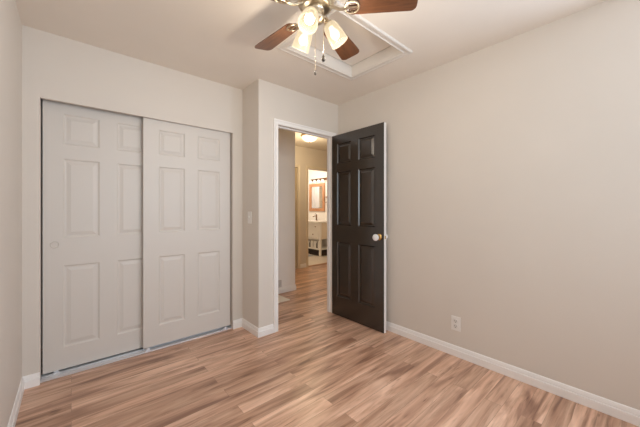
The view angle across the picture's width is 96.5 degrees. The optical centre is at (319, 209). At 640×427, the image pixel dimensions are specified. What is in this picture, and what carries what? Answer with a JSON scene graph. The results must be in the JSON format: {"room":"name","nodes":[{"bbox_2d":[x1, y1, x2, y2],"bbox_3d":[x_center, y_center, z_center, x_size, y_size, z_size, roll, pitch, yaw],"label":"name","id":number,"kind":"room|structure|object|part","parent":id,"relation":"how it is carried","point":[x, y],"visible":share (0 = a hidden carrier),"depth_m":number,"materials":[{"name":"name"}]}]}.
{"room":"empty bedroom","nodes":[
{"label":"empty bedroom","id":0,"kind":"room"},
{"bbox_2d":[0,0,21,426],"bbox_3d":[-1.004,-0.107,0.683,0.120,2.620,4.790,0,0,-41],"label":"wall","id":1,"kind":"structure","parent":0,"point":[10,21],"depth_m":1.55,"materials":[{"name":"paint"}]},
{"bbox_2d":[7,377,24,426],"bbox_3d":[-0.725,1.161,0.464,0.014,0.085,3.852,0,0,-41],"label":"baseboard","id":2,"kind":"structure","parent":1,"relation":"attached to","point":[14,414],"depth_m":1.68,"materials":[{"name":"white wood"}]},
{"bbox_2d":[41,99,42,348],"bbox_3d":[-1.895,-0.107,3.004,1.583,2.620,0.120,0,0,-41],"label":"wall","id":3,"kind":"structure","parent":0,"point":[41,99],"depth_m":2.48,"materials":[{"name":"paint"}]},
{"bbox_2d":[22,25,242,379],"bbox_3d":[-1.435,-0.107,2.475,1.583,2.620,0.115,0,0,-41],"label":"wall","id":4,"kind":"structure","parent":0,"point":[57,68],"depth_m":2.15,"materials":[{"name":"paint"}]},
{"bbox_2d":[23,318,241,388],"bbox_3d":[-1.393,1.161,2.427,1.583,0.085,0.014,0,0,-41],"label":"baseboard","id":5,"kind":"structure","parent":4,"relation":"attached to","point":[32,380],"depth_m":1.95,"materials":[{"name":"white wood"}]},
{"bbox_2d":[243,79,294,327],"bbox_3d":[-0.873,-0.107,3.950,1.200,2.620,2.274,0,0,-41],"label":"wall","id":6,"kind":"structure","parent":0,"point":[255,95],"depth_m":2.82,"materials":[{"name":"paint"}]},
{"bbox_2d":[242,318,257,337],"bbox_3d":[-0.691,1.161,2.815,0.014,0.085,0.350,0,0,-41],"label":"baseboard","id":7,"kind":"structure","parent":6,"relation":"attached to","point":[248,326],"depth_m":2.80,"materials":[{"name":"white wood"}]},
{"bbox_2d":[248,212,251,223],"bbox_3d":[-0.700,0.078,2.823,0.018,0.118,0.074,0,0,-41],"label":"light switch","id":8,"kind":"object","parent":6,"relation":"attached to","point":[249,213],"visible":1,"depth_m":2.81,"materials":[{"name":"plastic"}]},
{"bbox_2d":[278,284,295,293],"bbox_3d":[-1.169,1.161,4.388,1.099,0.085,1.224,0,0,-41],"label":"baseboard","id":9,"kind":"structure","parent":6,"relation":"attached to","point":[284,289],"depth_m":4.18,"materials":[{"name":"white wood"}]},
{"bbox_2d":[269,82,337,324],"bbox_3d":[-0.125,-0.107,3.154,1.054,2.620,0.090,0,0,-41],"label":"wall","id":10,"kind":"structure","parent":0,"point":[285,104],"depth_m":2.93,"materials":[{"name":"paint"}]},
{"bbox_2d":[258,324,273,337],"bbox_3d":[-0.520,1.161,2.741,0.173,0.085,0.014,0,0,-41],"label":"baseboard","id":11,"kind":"structure","parent":10,"relation":"attached to","point":[269,329],"depth_m":2.74,"materials":[{"name":"white wood"}]},
{"bbox_2d":[273,118,335,332],"bbox_3d":[-0.163,0.153,3.110,0.851,2.099,0.108,0,0,-41],"label":"door frame","id":12,"kind":"structure","parent":10,"relation":"attached to","point":[276,122],"depth_m":2.97,"materials":[{"name":"white wood"}]},
{"bbox_2d":[332,122,387,332],"bbox_3d":[0.389,0.174,3.048,0.184,2.042,0.740,0,0,-41],"label":"door","id":13,"kind":"structure","parent":12,"relation":"attached to","point":[359,236],"depth_m":3.00,"materials":[{"name":"brown paint"}]},
{"bbox_3d":[0.542,0.269,2.769,0.049,0.067,0.067,0,0,-41],"label":"knob","id":14,"kind":"part","parent":13,"relation":"part of","materials":[{"name":"silver metal"}]},
{"bbox_2d":[15,0,606,104],"bbox_3d":[0.035,-1.302,1.589,2.637,0.130,4.550,0,0,-41],"label":"ceiling","id":15,"kind":"structure","parent":0,"point":[213,40],"depth_m":1.97,"materials":[{"name":"paint"}]},
{"bbox_2d":[255,0,417,74],"bbox_3d":[-0.048,-0.993,1.581,1.045,0.489,1.015,0,0,-41],"label":"ceiling fan","id":16,"kind":"object","parent":15,"relation":"hanging from","point":[314,12],"visible":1,"depth_m":1.55,"materials":[{"name":"beige metal"}]},
{"bbox_3d":[-0.273,-1.093,1.818,0.133,0.038,0.359,0,0,-44],"label":"blade","id":17,"kind":"part","parent":16,"relation":"part of","materials":[{"name":"brown wood"}]},
{"bbox_3d":[-0.101,-0.971,1.646,0.102,0.141,0.132,0,0,-43],"label":"lamp shade","id":18,"kind":"part","parent":16,"relation":"part of","materials":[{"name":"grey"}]},
{"bbox_3d":[-0.056,-0.971,1.454,0.102,0.141,0.132,0,0,17],"label":"lamp shade","id":19,"kind":"part","parent":16,"relation":"part of","materials":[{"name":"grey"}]},
{"bbox_3d":[-0.053,-0.982,1.464,0.050,0.071,0.061,0,0,17],"label":"bulb","id":20,"kind":"part","parent":16,"relation":"part of","materials":[{"name":"white glass"}]},
{"bbox_3d":[0.019,-0.945,1.567,0.003,0.187,0.003,0,0,-41],"label":"pull chain","id":21,"kind":"part","parent":16,"relation":"part of","materials":[{"name":"beige metal"}]},
{"bbox_3d":[0.044,-1.035,1.579,0.057,0.064,0.051,0,0,-13],"label":"lamp arm","id":22,"kind":"part","parent":16,"relation":"part of","materials":[{"name":"beige metal"}]},
{"bbox_3d":[0.088,-0.971,1.589,0.132,0.141,0.102,0,0,-13],"label":"lamp shade","id":23,"kind":"part","parent":16,"relation":"part of","materials":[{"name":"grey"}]},
{"bbox_3d":[0.143,-1.093,1.880,0.133,0.038,0.359,0,0,28],"label":"blade","id":24,"kind":"part","parent":16,"relation":"part of","materials":[{"name":"brown wood"}]},
{"bbox_3d":[0.330,-1.093,1.504,0.359,0.038,0.133,0,0,10],"label":"blade","id":25,"kind":"part","parent":16,"relation":"part of","materials":[{"name":"brown wood"}]},
{"bbox_2d":[277,0,412,80],"bbox_3d":[0.199,-1.292,2.201,0.828,0.141,0.648,0,0,-41],"label":"attic hatch","id":26,"kind":"object","parent":15,"relation":"attached to","point":[377,49],"visible":0.73,"depth_m":2.29,"materials":[{"name":"paint"}]},
{"bbox_3d":[0.199,-1.329,2.201,0.698,0.015,0.518,0,0,-41],"label":"panel","id":27,"kind":"part","parent":26,"relation":"part of","materials":[{"name":"paint"}]},
{"bbox_2d":[295,146,326,268],"bbox_3d":[-0.160,-0.107,6.151,2.766,2.620,0.110,0,0,-41],"label":"wall","id":28,"kind":"structure","parent":0,"point":[304,156],"depth_m":5.92,"materials":[{"name":"paint"}]},
{"bbox_2d":[295,168,296,267],"bbox_3d":[-0.777,0.168,5.617,0.756,2.051,0.035,0,0,-41],"label":"door","id":29,"kind":"structure","parent":28,"relation":"in","point":[295,168],"depth_m":5.84,"materials":[{"name":"beige paint"}]},
{"bbox_2d":[295,164,299,268],"bbox_3d":[-0.734,0.144,5.567,0.866,2.117,0.017,0,0,-41],"label":"door frame","id":30,"kind":"structure","parent":28,"relation":"attached to","point":[298,166],"depth_m":5.82,"materials":[{"name":"white wood"}]},
{"bbox_2d":[306,166,326,266],"bbox_3d":[0.049,0.144,6.249,0.886,2.117,0.017,0,0,-41],"label":"door frame","id":31,"kind":"structure","parent":28,"relation":"attached to","point":[307,167],"depth_m":5.97,"materials":[{"name":"white wood"}]},
{"bbox_2d":[295,132,326,150],"bbox_3d":[0.072,-1.347,4.829,3.551,0.100,2.189,0,0,-41],"label":"ceiling","id":32,"kind":"structure","parent":0,"point":[320,143],"depth_m":5.60,"materials":[{"name":"paint"}]},
{"bbox_2d":[301,134,316,142],"bbox_3d":[-0.182,-1.232,4.992,0.316,0.129,0.316,0,0,-41],"label":"hall ceiling light","id":33,"kind":"object","parent":32,"relation":"attached to","point":[308,138],"visible":0.83,"depth_m":4.91,"materials":[{"name":"white glass"}]},
{"bbox_2d":[308,170,326,245],"bbox_3d":[-0.067,-0.107,8.227,0.100,2.620,2.900,0,0,-41],"label":"wall","id":34,"kind":"structure","parent":0,"point":[312,174],"depth_m":8.12,"materials":[{"name":"paint"}]},
{"bbox_2d":[309,183,324,210],"bbox_3d":[-0.089,-0.349,8.155,0.028,0.785,0.670,0,0,-41],"label":"wall mirror","id":35,"kind":"object","parent":34,"relation":"attached to","point":[316,191],"visible":1,"depth_m":8.14,"materials":[{"name":"brown wood"}]},
{"bbox_2d":[311,186,321,207],"bbox_3d":[-0.085,-0.349,8.159,0.008,0.615,0.500,0,0,-41],"label":"mirror glass","id":36,"kind":"object","parent":35,"relation":"attached to","point":[316,191],"depth_m":8.17,"materials":[{"name":"mirror"}]},
{"bbox_2d":[308,217,326,220],"bbox_3d":[-0.003,0.257,8.057,0.022,0.088,1.210,0,0,-41],"label":"backsplash","id":37,"kind":"structure","parent":34,"relation":"attached to","point":[309,218],"depth_m":8.09,"materials":[{"name":"white stone"}]},
{"bbox_2d":[309,178,326,182],"bbox_3d":[-0.079,-0.826,8.057,0.141,0.112,0.680,0,0,-41],"label":"vanity light","id":38,"kind":"object","parent":34,"relation":"attached to","point":[319,179],"visible":0.97,"depth_m":8.04,"materials":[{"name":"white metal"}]},
{"bbox_2d":[15,254,638,426],"bbox_3d":[-0.238,1.253,4.121,5.850,0.100,8.970,0,0,-41],"label":"floor","id":39,"kind":"structure","parent":0,"point":[320,368],"depth_m":1.93,"materials":[{"name":"laminate"}]},
{"bbox_2d":[40,325,231,382],"bbox_3d":[-1.452,1.188,2.480,1.391,0.030,0.104,0,0,-41],"label":"door track","id":40,"kind":"object","parent":39,"relation":"on","point":[74,369],"visible":0.94,"depth_m":2.30,"materials":[{"name":"metal"}]},
{"bbox_2d":[43,99,142,373],"bbox_3d":[-1.719,0.184,2.285,0.714,1.986,0.042,0,0,-41],"label":"door","id":41,"kind":"structure","parent":40,"relation":"on","point":[93,158],"depth_m":2.22,"materials":[{"name":"paint"}]},
{"bbox_3d":[-1.929,0.255,2.079,0.054,0.054,0.008,0,0,-41],"label":"finger pull","id":42,"kind":"part","parent":41,"relation":"part of","materials":[{"name":"paint"}]},
{"bbox_2d":[143,117,229,348],"bbox_3d":[-1.210,0.196,2.666,0.761,1.951,0.035,0,0,-41],"label":"door","id":43,"kind":"structure","parent":40,"relation":"on","point":[186,169],"depth_m":2.61,"materials":[{"name":"paint"}]},
{"bbox_2d":[278,295,289,302],"bbox_3d":[-0.758,1.198,3.685,0.695,0.010,0.305,0,0,-41],"label":"floor mat","id":44,"kind":"object","parent":39,"relation":"on","point":[280,298],"visible":0.24,"depth_m":3.80,"materials":[{"name":"beige fabric"}]},
{"bbox_2d":[308,217,326,256],"bbox_3d":[-0.198,0.708,7.887,0.540,0.990,1.210,0,0,-41],"label":"bathroom vanity","id":45,"kind":"object","parent":39,"relation":"on","point":[317,229],"visible":0.35,"depth_m":7.42,"materials":[{"name":"paint"}]},
{"bbox_3d":[-0.167,0.645,7.498,0.020,0.191,0.422,0,0,-41],"label":"drawer","id":46,"kind":"part","parent":45,"relation":"part of","materials":[{"name":"paint"}]},
{"bbox_3d":[-0.113,0.440,7.436,0.020,0.170,0.257,0,0,-41],"label":"drawer","id":47,"kind":"part","parent":45,"relation":"part of","materials":[{"name":"paint"}]},
{"bbox_2d":[308,220,326,222],"bbox_3d":[-0.196,0.320,7.889,0.533,0.037,1.210,0,0,-41],"label":"countertop","id":48,"kind":"structure","parent":45,"relation":"on","point":[312,221],"depth_m":7.42,"materials":[{"name":"white stone"}]},
{"bbox_2d":[308,246,326,249],"bbox_3d":[-0.189,1.020,7.895,0.490,0.035,1.150,0,0,-41],"label":"shelf","id":49,"kind":"object","parent":45,"relation":"attached to","point":[323,247],"depth_m":7.44,"materials":[{"name":"paint"}]},
{"bbox_3d":[0.005,0.770,7.329,0.050,0.865,0.050,0,0,-41],"label":"leg","id":50,"kind":"part","parent":45,"relation":"part of","materials":[{"name":"paint"}]},
{"bbox_3d":[0.177,0.545,7.474,0.400,0.415,0.035,0,0,-41],"label":"panel","id":51,"kind":"part","parent":45,"relation":"part of","materials":[{"name":"beige wood"}]},
{"bbox_2d":[309,249,326,255],"bbox_3d":[-0.002,1.133,7.678,0.374,0.139,0.463,0,0,-41],"label":"storage basket","id":52,"kind":"object","parent":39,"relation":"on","point":[311,251],"visible":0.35,"depth_m":7.53,"materials":[{"name":"black wicker"}]},
{"bbox_2d":[338,0,639,409],"bbox_3d":[1.452,-0.107,2.057,0.115,2.620,3.636,0,0,-41],"label":"wall","id":53,"kind":"structure","parent":0,"point":[513,164],"depth_m":1.98,"materials":[{"name":"paint"}]},
{"bbox_2d":[451,315,459,331],"bbox_3d":[1.115,0.936,2.349,0.010,0.116,0.074,0,0,-41],"label":"wall outlet","id":54,"kind":"object","parent":53,"relation":"attached to","point":[455,321],"visible":1,"depth_m":2.35,"materials":[{"name":"plastic"}]},
{"bbox_2d":[386,321,639,426],"bbox_3d":[1.364,1.161,2.059,0.014,0.085,3.516,0,0,-41],"label":"baseboard","id":55,"kind":"structure","parent":53,"relation":"attached to","point":[628,414],"depth_m":1.96,"materials":[{"name":"white wood"}]}
]}

